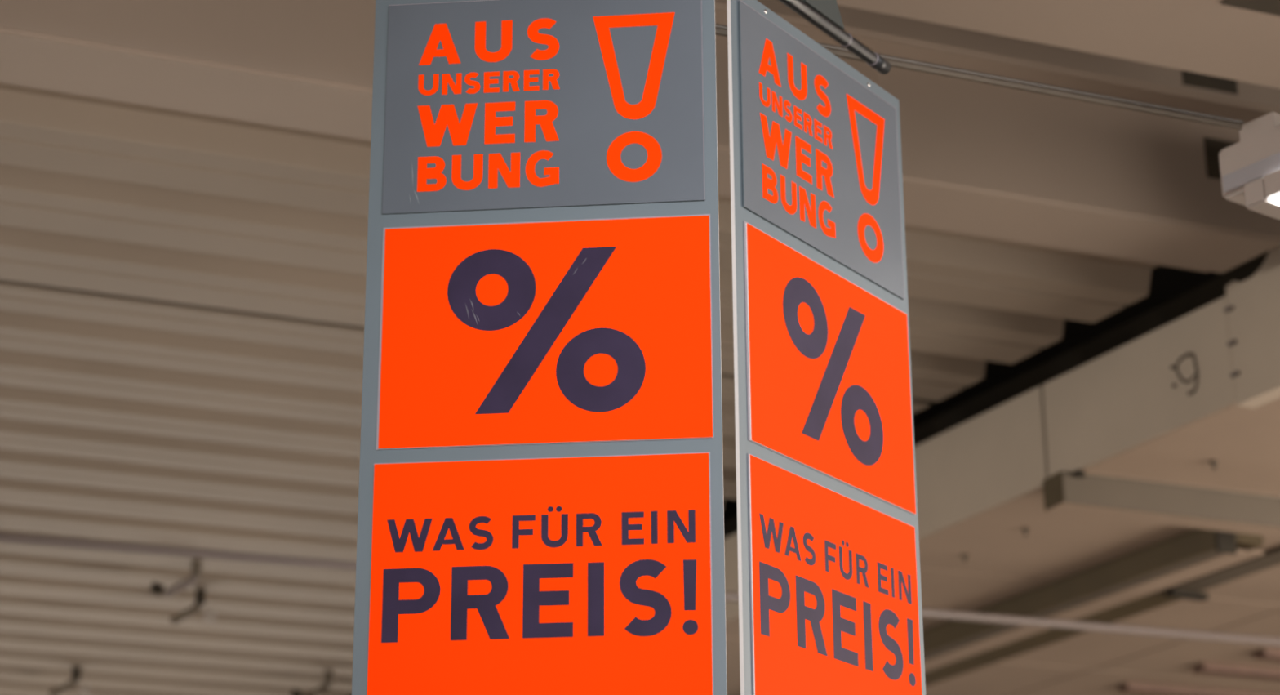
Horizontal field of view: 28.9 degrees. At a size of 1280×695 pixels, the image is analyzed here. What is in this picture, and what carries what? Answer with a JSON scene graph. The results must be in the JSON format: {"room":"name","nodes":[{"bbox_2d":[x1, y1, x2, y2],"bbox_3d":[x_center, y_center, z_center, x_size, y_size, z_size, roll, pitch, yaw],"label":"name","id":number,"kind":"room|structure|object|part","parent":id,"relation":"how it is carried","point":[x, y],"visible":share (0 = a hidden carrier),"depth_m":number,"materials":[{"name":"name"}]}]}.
{"room":"shop","nodes":[
{"label":"shop","id":0,"kind":"room"},
{"bbox_2d":[0,0,1279,694],"bbox_3d":[-1.981,-0.098,9.515,21.000,0.700,16.000,8,-21,-21],"label":"ceiling","id":1,"kind":"structure","parent":0,"point":[184,184],"depth_m":8.00,"materials":[{"name":"beige paint"}]},
{"bbox_2d":[48,666,91,694],"bbox_3d":[-3.096,1.823,13.503,0.228,0.187,0.052,8,-21,-21],"label":"ceiling hook","id":2,"kind":"object","parent":1,"relation":"attached to","point":[76,670],"visible":1,"depth_m":13.50,"materials":[{"name":"paint"}]},
{"bbox_3d":[-3.131,1.851,13.478,0.152,0.118,0.040,8,-21,-21],"label":"arm","id":3,"kind":"part","parent":2,"relation":"part of","materials":[{"name":"paint"}]},
{"bbox_3d":[-3.071,1.774,13.531,0.047,0.075,0.047,0,-20,0],"label":"knob","id":4,"kind":"part","parent":2,"relation":"part of","materials":[{"name":"black metal"}]},
{"bbox_2d":[149,560,201,597],"bbox_3d":[-2.136,1.063,11.424,0.231,0.187,0.052,8,-21,-21],"label":"ceiling hook","id":5,"kind":"object","parent":1,"relation":"attached to","point":[156,588],"visible":1,"depth_m":11.41,"materials":[{"name":"paint"}]},
{"bbox_3d":[-2.111,1.098,11.422,0.152,0.118,0.040,8,-21,-21],"label":"arm","id":6,"kind":"part","parent":5,"relation":"part of","materials":[{"name":"grey paint"}]},
{"bbox_3d":[-2.051,1.022,11.476,0.047,0.075,0.047,0,-20,0],"label":"knob","id":7,"kind":"part","parent":5,"relation":"part of","materials":[{"name":"paint"}]},
{"bbox_2d":[169,588,217,624],"bbox_3d":[-2.144,1.250,11.941,0.228,0.187,0.052,8,-21,-21],"label":"ceiling hook","id":8,"kind":"object","parent":1,"relation":"attached to","point":[211,615],"visible":1,"depth_m":11.94,"materials":[{"name":"paint"}]},
{"bbox_3d":[-2.179,1.278,11.915,0.152,0.118,0.040,8,-21,-21],"label":"arm","id":9,"kind":"part","parent":8,"relation":"part of","materials":[{"name":"paint"}]},
{"bbox_3d":[-2.119,1.201,11.969,0.047,0.075,0.047,0,-20,0],"label":"knob","id":10,"kind":"part","parent":8,"relation":"part of","materials":[{"name":"black metal"}]},
{"bbox_2d":[290,670,333,694],"bbox_3d":[-1.800,1.854,13.610,0.231,0.187,0.052,8,-21,-21],"label":"ceiling hook","id":11,"kind":"object","parent":1,"relation":"attached to","point":[327,680],"visible":1,"depth_m":13.62,"materials":[{"name":"paint"}]},
{"bbox_3d":[-1.775,1.890,13.608,0.152,0.118,0.040,8,-21,-21],"label":"arm","id":12,"kind":"part","parent":11,"relation":"part of","materials":[{"name":"paint"}]},
{"bbox_3d":[-1.715,1.813,13.661,0.047,0.075,0.047,0,-20,0],"label":"knob","id":13,"kind":"part","parent":11,"relation":"part of","materials":[{"name":"paint"}]},
{"bbox_2d":[0,532,1279,645],"bbox_3d":[-1.752,0.366,8.750,15.017,0.737,0.046,6,-21,-18],"label":"cable","id":14,"kind":"object","parent":1,"relation":"hanging from","point":[7,537],"visible":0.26,"depth_m":8.84,"materials":[{"name":"grey paint"}]},
{"bbox_3d":[-4.352,-1.347,5.745,12.797,0.500,5.454,0,-20,0],"label":"boxed casing","id":15,"kind":"part","parent":1,"relation":"part of","materials":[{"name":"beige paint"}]},
{"bbox_2d":[778,0,891,74],"bbox_3d":[0.321,-0.978,5.122,0.030,0.649,0.690,-14,-24,33],"label":"rod","id":16,"kind":"object","parent":1,"relation":"hanging from","point":[824,15],"visible":1,"depth_m":5.11,"materials":[{"name":"black paint"}]},
{"bbox_2d":[726,0,925,694],"bbox_3d":[0.348,0.012,4.783,0.048,1.508,0.646,-14,-24,33],"label":"sign board","id":17,"kind":"object","parent":16,"relation":"hanging from","point":[829,573],"visible":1,"depth_m":4.73,"materials":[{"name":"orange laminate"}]},
{"bbox_2d":[737,0,904,299],"bbox_3d":[0.364,-0.381,4.913,0.005,0.429,0.595,-14,-24,33],"label":"poster","id":18,"kind":"object","parent":17,"relation":"on","point":[820,158],"depth_m":4.89,"materials":[{"name":"grey paper"}]},
{"bbox_2d":[743,220,915,515],"bbox_3d":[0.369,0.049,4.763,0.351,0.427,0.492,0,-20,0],"label":"poster","id":19,"kind":"object","parent":17,"relation":"on","point":[828,393],"depth_m":4.74,"materials":[{"name":"paper"}]},
{"bbox_2d":[747,453,922,694],"bbox_3d":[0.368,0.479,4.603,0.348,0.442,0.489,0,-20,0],"label":"poster","id":20,"kind":"object","parent":17,"relation":"attached to","point":[834,591],"depth_m":4.58,"materials":[{"name":"paper"}]},
{"bbox_2d":[715,23,1244,130],"bbox_3d":[-1.970,-0.947,4.386,7.200,0.019,0.016,8,-21,-21],"label":"cable","id":21,"kind":"object","parent":1,"relation":"attached to","point":[717,32],"visible":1,"depth_m":5.46,"materials":[{"name":"paint"}]},
{"bbox_3d":[-4.045,-1.629,5.688,13.122,0.212,5.395,0,-20,0],"label":"stepped casing","id":22,"kind":"part","parent":1,"relation":"part of","materials":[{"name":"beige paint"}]},
{"bbox_3d":[-3.243,-2.001,4.106,14.384,0.600,1.900,8,-21,-21],"label":"flat casing","id":23,"kind":"part","parent":1,"relation":"part of","materials":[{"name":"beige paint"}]},
{"bbox_2d":[1182,70,1238,94],"bbox_3d":[1.797,-0.844,7.828,0.200,0.070,0.003,8,-21,-21],"label":"ceiling vent","id":24,"kind":"object","parent":1,"relation":"in","point":[1190,78],"visible":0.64,"depth_m":7.82,"materials":[{"name":"black metal"}]},
{"bbox_2d":[1203,137,1236,179],"bbox_3d":[1.856,-0.596,7.911,0.130,0.140,0.003,8,-21,-21],"label":"ceiling vent","id":25,"kind":"object","parent":1,"relation":"in","point":[1212,147],"visible":0.43,"depth_m":7.90,"materials":[{"name":"black metal"}]},
{"bbox_2d":[1218,111,1279,219],"bbox_3d":[1.867,-0.917,5.362,0.228,0.936,1.523,14,-24,-34],"label":"light","id":26,"kind":"object","parent":1,"relation":"attached to","point":[1250,167],"visible":0.99,"depth_m":5.68,"materials":[{"name":"metal"}]},
{"bbox_2d":[1269,194,1279,204],"bbox_3d":[1.870,-0.536,5.125,0.098,0.058,1.373,14,-24,-34],"label":"diffuser","id":27,"kind":"object","parent":26,"relation":"attached to","point":[1274,199],"depth_m":5.60,"materials":[{"name":"white plastic"}]},
{"bbox_2d":[1220,0,1279,16],"bbox_3d":[1.643,-0.920,6.271,0.200,0.003,0.320,8,-21,-21],"label":"ceiling vent","id":28,"kind":"object","parent":1,"relation":"in","point":[1267,6],"visible":1,"depth_m":6.38,"materials":[{"name":"black metal"}]},
{"bbox_3d":[-0.209,-1.042,4.863,0.690,0.649,0.030,-2,-20,5],"label":"rod","id":29,"kind":"object","parent":1,"relation":"hanging from","visible":0},
{"bbox_2d":[351,0,727,694],"bbox_3d":[-0.176,-0.062,4.497,0.646,1.508,0.048,-2,-20,5],"label":"sign board","id":30,"kind":"object","parent":29,"relation":"hanging from","point":[541,506],"visible":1,"depth_m":4.44,"materials":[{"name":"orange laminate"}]},
{"bbox_2d":[366,451,714,694],"bbox_3d":[-0.173,0.402,4.308,0.598,0.442,0.002,-2,-20,5],"label":"poster","id":31,"kind":"object","parent":30,"relation":"attached to","point":[488,572],"depth_m":4.31,"materials":[{"name":"paper"}]},
{"bbox_2d":[382,0,705,213],"bbox_3d":[-0.179,-0.458,4.619,0.593,0.429,0.060,0,-20,0],"label":"poster","id":32,"kind":"object","parent":30,"relation":"on","point":[489,106],"depth_m":4.61,"materials":[{"name":"grey paper"}]},
{"bbox_2d":[376,213,714,449],"bbox_3d":[-0.171,-0.030,4.464,0.602,0.427,0.002,-2,-20,5],"label":"poster","id":33,"kind":"object","parent":30,"relation":"on","point":[495,331],"depth_m":4.46,"materials":[{"name":"paper"}]},
{"bbox_2d":[724,244,1279,694],"bbox_3d":[3.268,1.617,13.128,7.135,0.715,14.284,10,-22,-26],"label":"beam","id":34,"kind":"structure","parent":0,"point":[1185,391],"depth_m":9.44,"materials":[{"name":"grey paint"}]},
{"bbox_3d":[0.276,1.106,11.284,0.012,0.380,1.026,10,-22,-26],"label":"fascia panel","id":35,"kind":"part","parent":34,"relation":"part of","materials":[{"name":"beige metal"}]},
{"bbox_3d":[1.247,0.475,9.561,0.012,0.380,1.026,10,-22,-26],"label":"fascia panel","id":36,"kind":"part","parent":34,"relation":"part of","materials":[{"name":"beige metal"}]},
{"bbox_2d":[923,528,1264,671],"bbox_3d":[0.478,1.946,12.862,0.260,0.117,7.915,10,-22,-26],"label":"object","id":37,"kind":"object","parent":34,"relation":"attached to","point":[1197,552],"visible":0.77,"depth_m":10.22,"materials":[{"name":"grey paint"}]},
{"bbox_3d":[2.250,0.731,9.546,0.090,0.117,0.015,10,-22,-26],"label":"plate","id":38,"kind":"part","parent":37,"relation":"part of","materials":[{"name":"grey metal"}]},
{"bbox_2d":[924,546,1279,685],"bbox_3d":[0.842,1.938,12.959,0.330,0.043,8.100,10,-22,-26],"label":"rail","id":39,"kind":"object","parent":34,"relation":"attached to","point":[1190,588],"visible":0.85,"depth_m":10.82,"materials":[{"name":"grey metal"}]},
{"bbox_3d":[2.311,1.044,10.493,0.190,0.025,0.050,10,-22,-26],"label":"joint plate","id":40,"kind":"part","parent":39,"relation":"part of","materials":[{"name":"grey metal"}]},
{"bbox_3d":[1.733,0.159,8.700,0.012,0.380,1.026,10,-22,-26],"label":"fascia panel","id":41,"kind":"part","parent":34,"relation":"part of","materials":[{"name":"beige metal"}]},
{"bbox_2d":[1042,469,1279,537],"bbox_3d":[3.538,0.780,9.707,4.408,0.115,0.162,8,-21,-21],"label":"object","id":42,"kind":"structure","parent":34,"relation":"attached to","point":[1077,492],"depth_m":9.05,"materials":[{"name":"paint"}]},
{"bbox_2d":[1042,471,1063,511],"bbox_3d":[1.488,0.517,8.950,0.007,0.114,0.120,8,-21,-21],"label":"bracket","id":43,"kind":"object","parent":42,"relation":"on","point":[1053,486],"depth_m":8.94,"materials":[{"name":"metal"}]},
{"bbox_2d":[1046,502,1279,537],"bbox_3d":[3.533,0.839,9.709,4.400,0.006,0.117,8,-21,-21],"label":"tray","id":44,"kind":"object","parent":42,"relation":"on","point":[1148,512],"depth_m":9.08,"materials":[{"name":"beige metal"}]},
{"bbox_3d":[2.212,-0.273,7.932,0.072,0.697,0.930,10,-22,-26],"label":"panel","id":45,"kind":"part","parent":34,"relation":"part of","materials":[{"name":"beige metal"}]}
]}

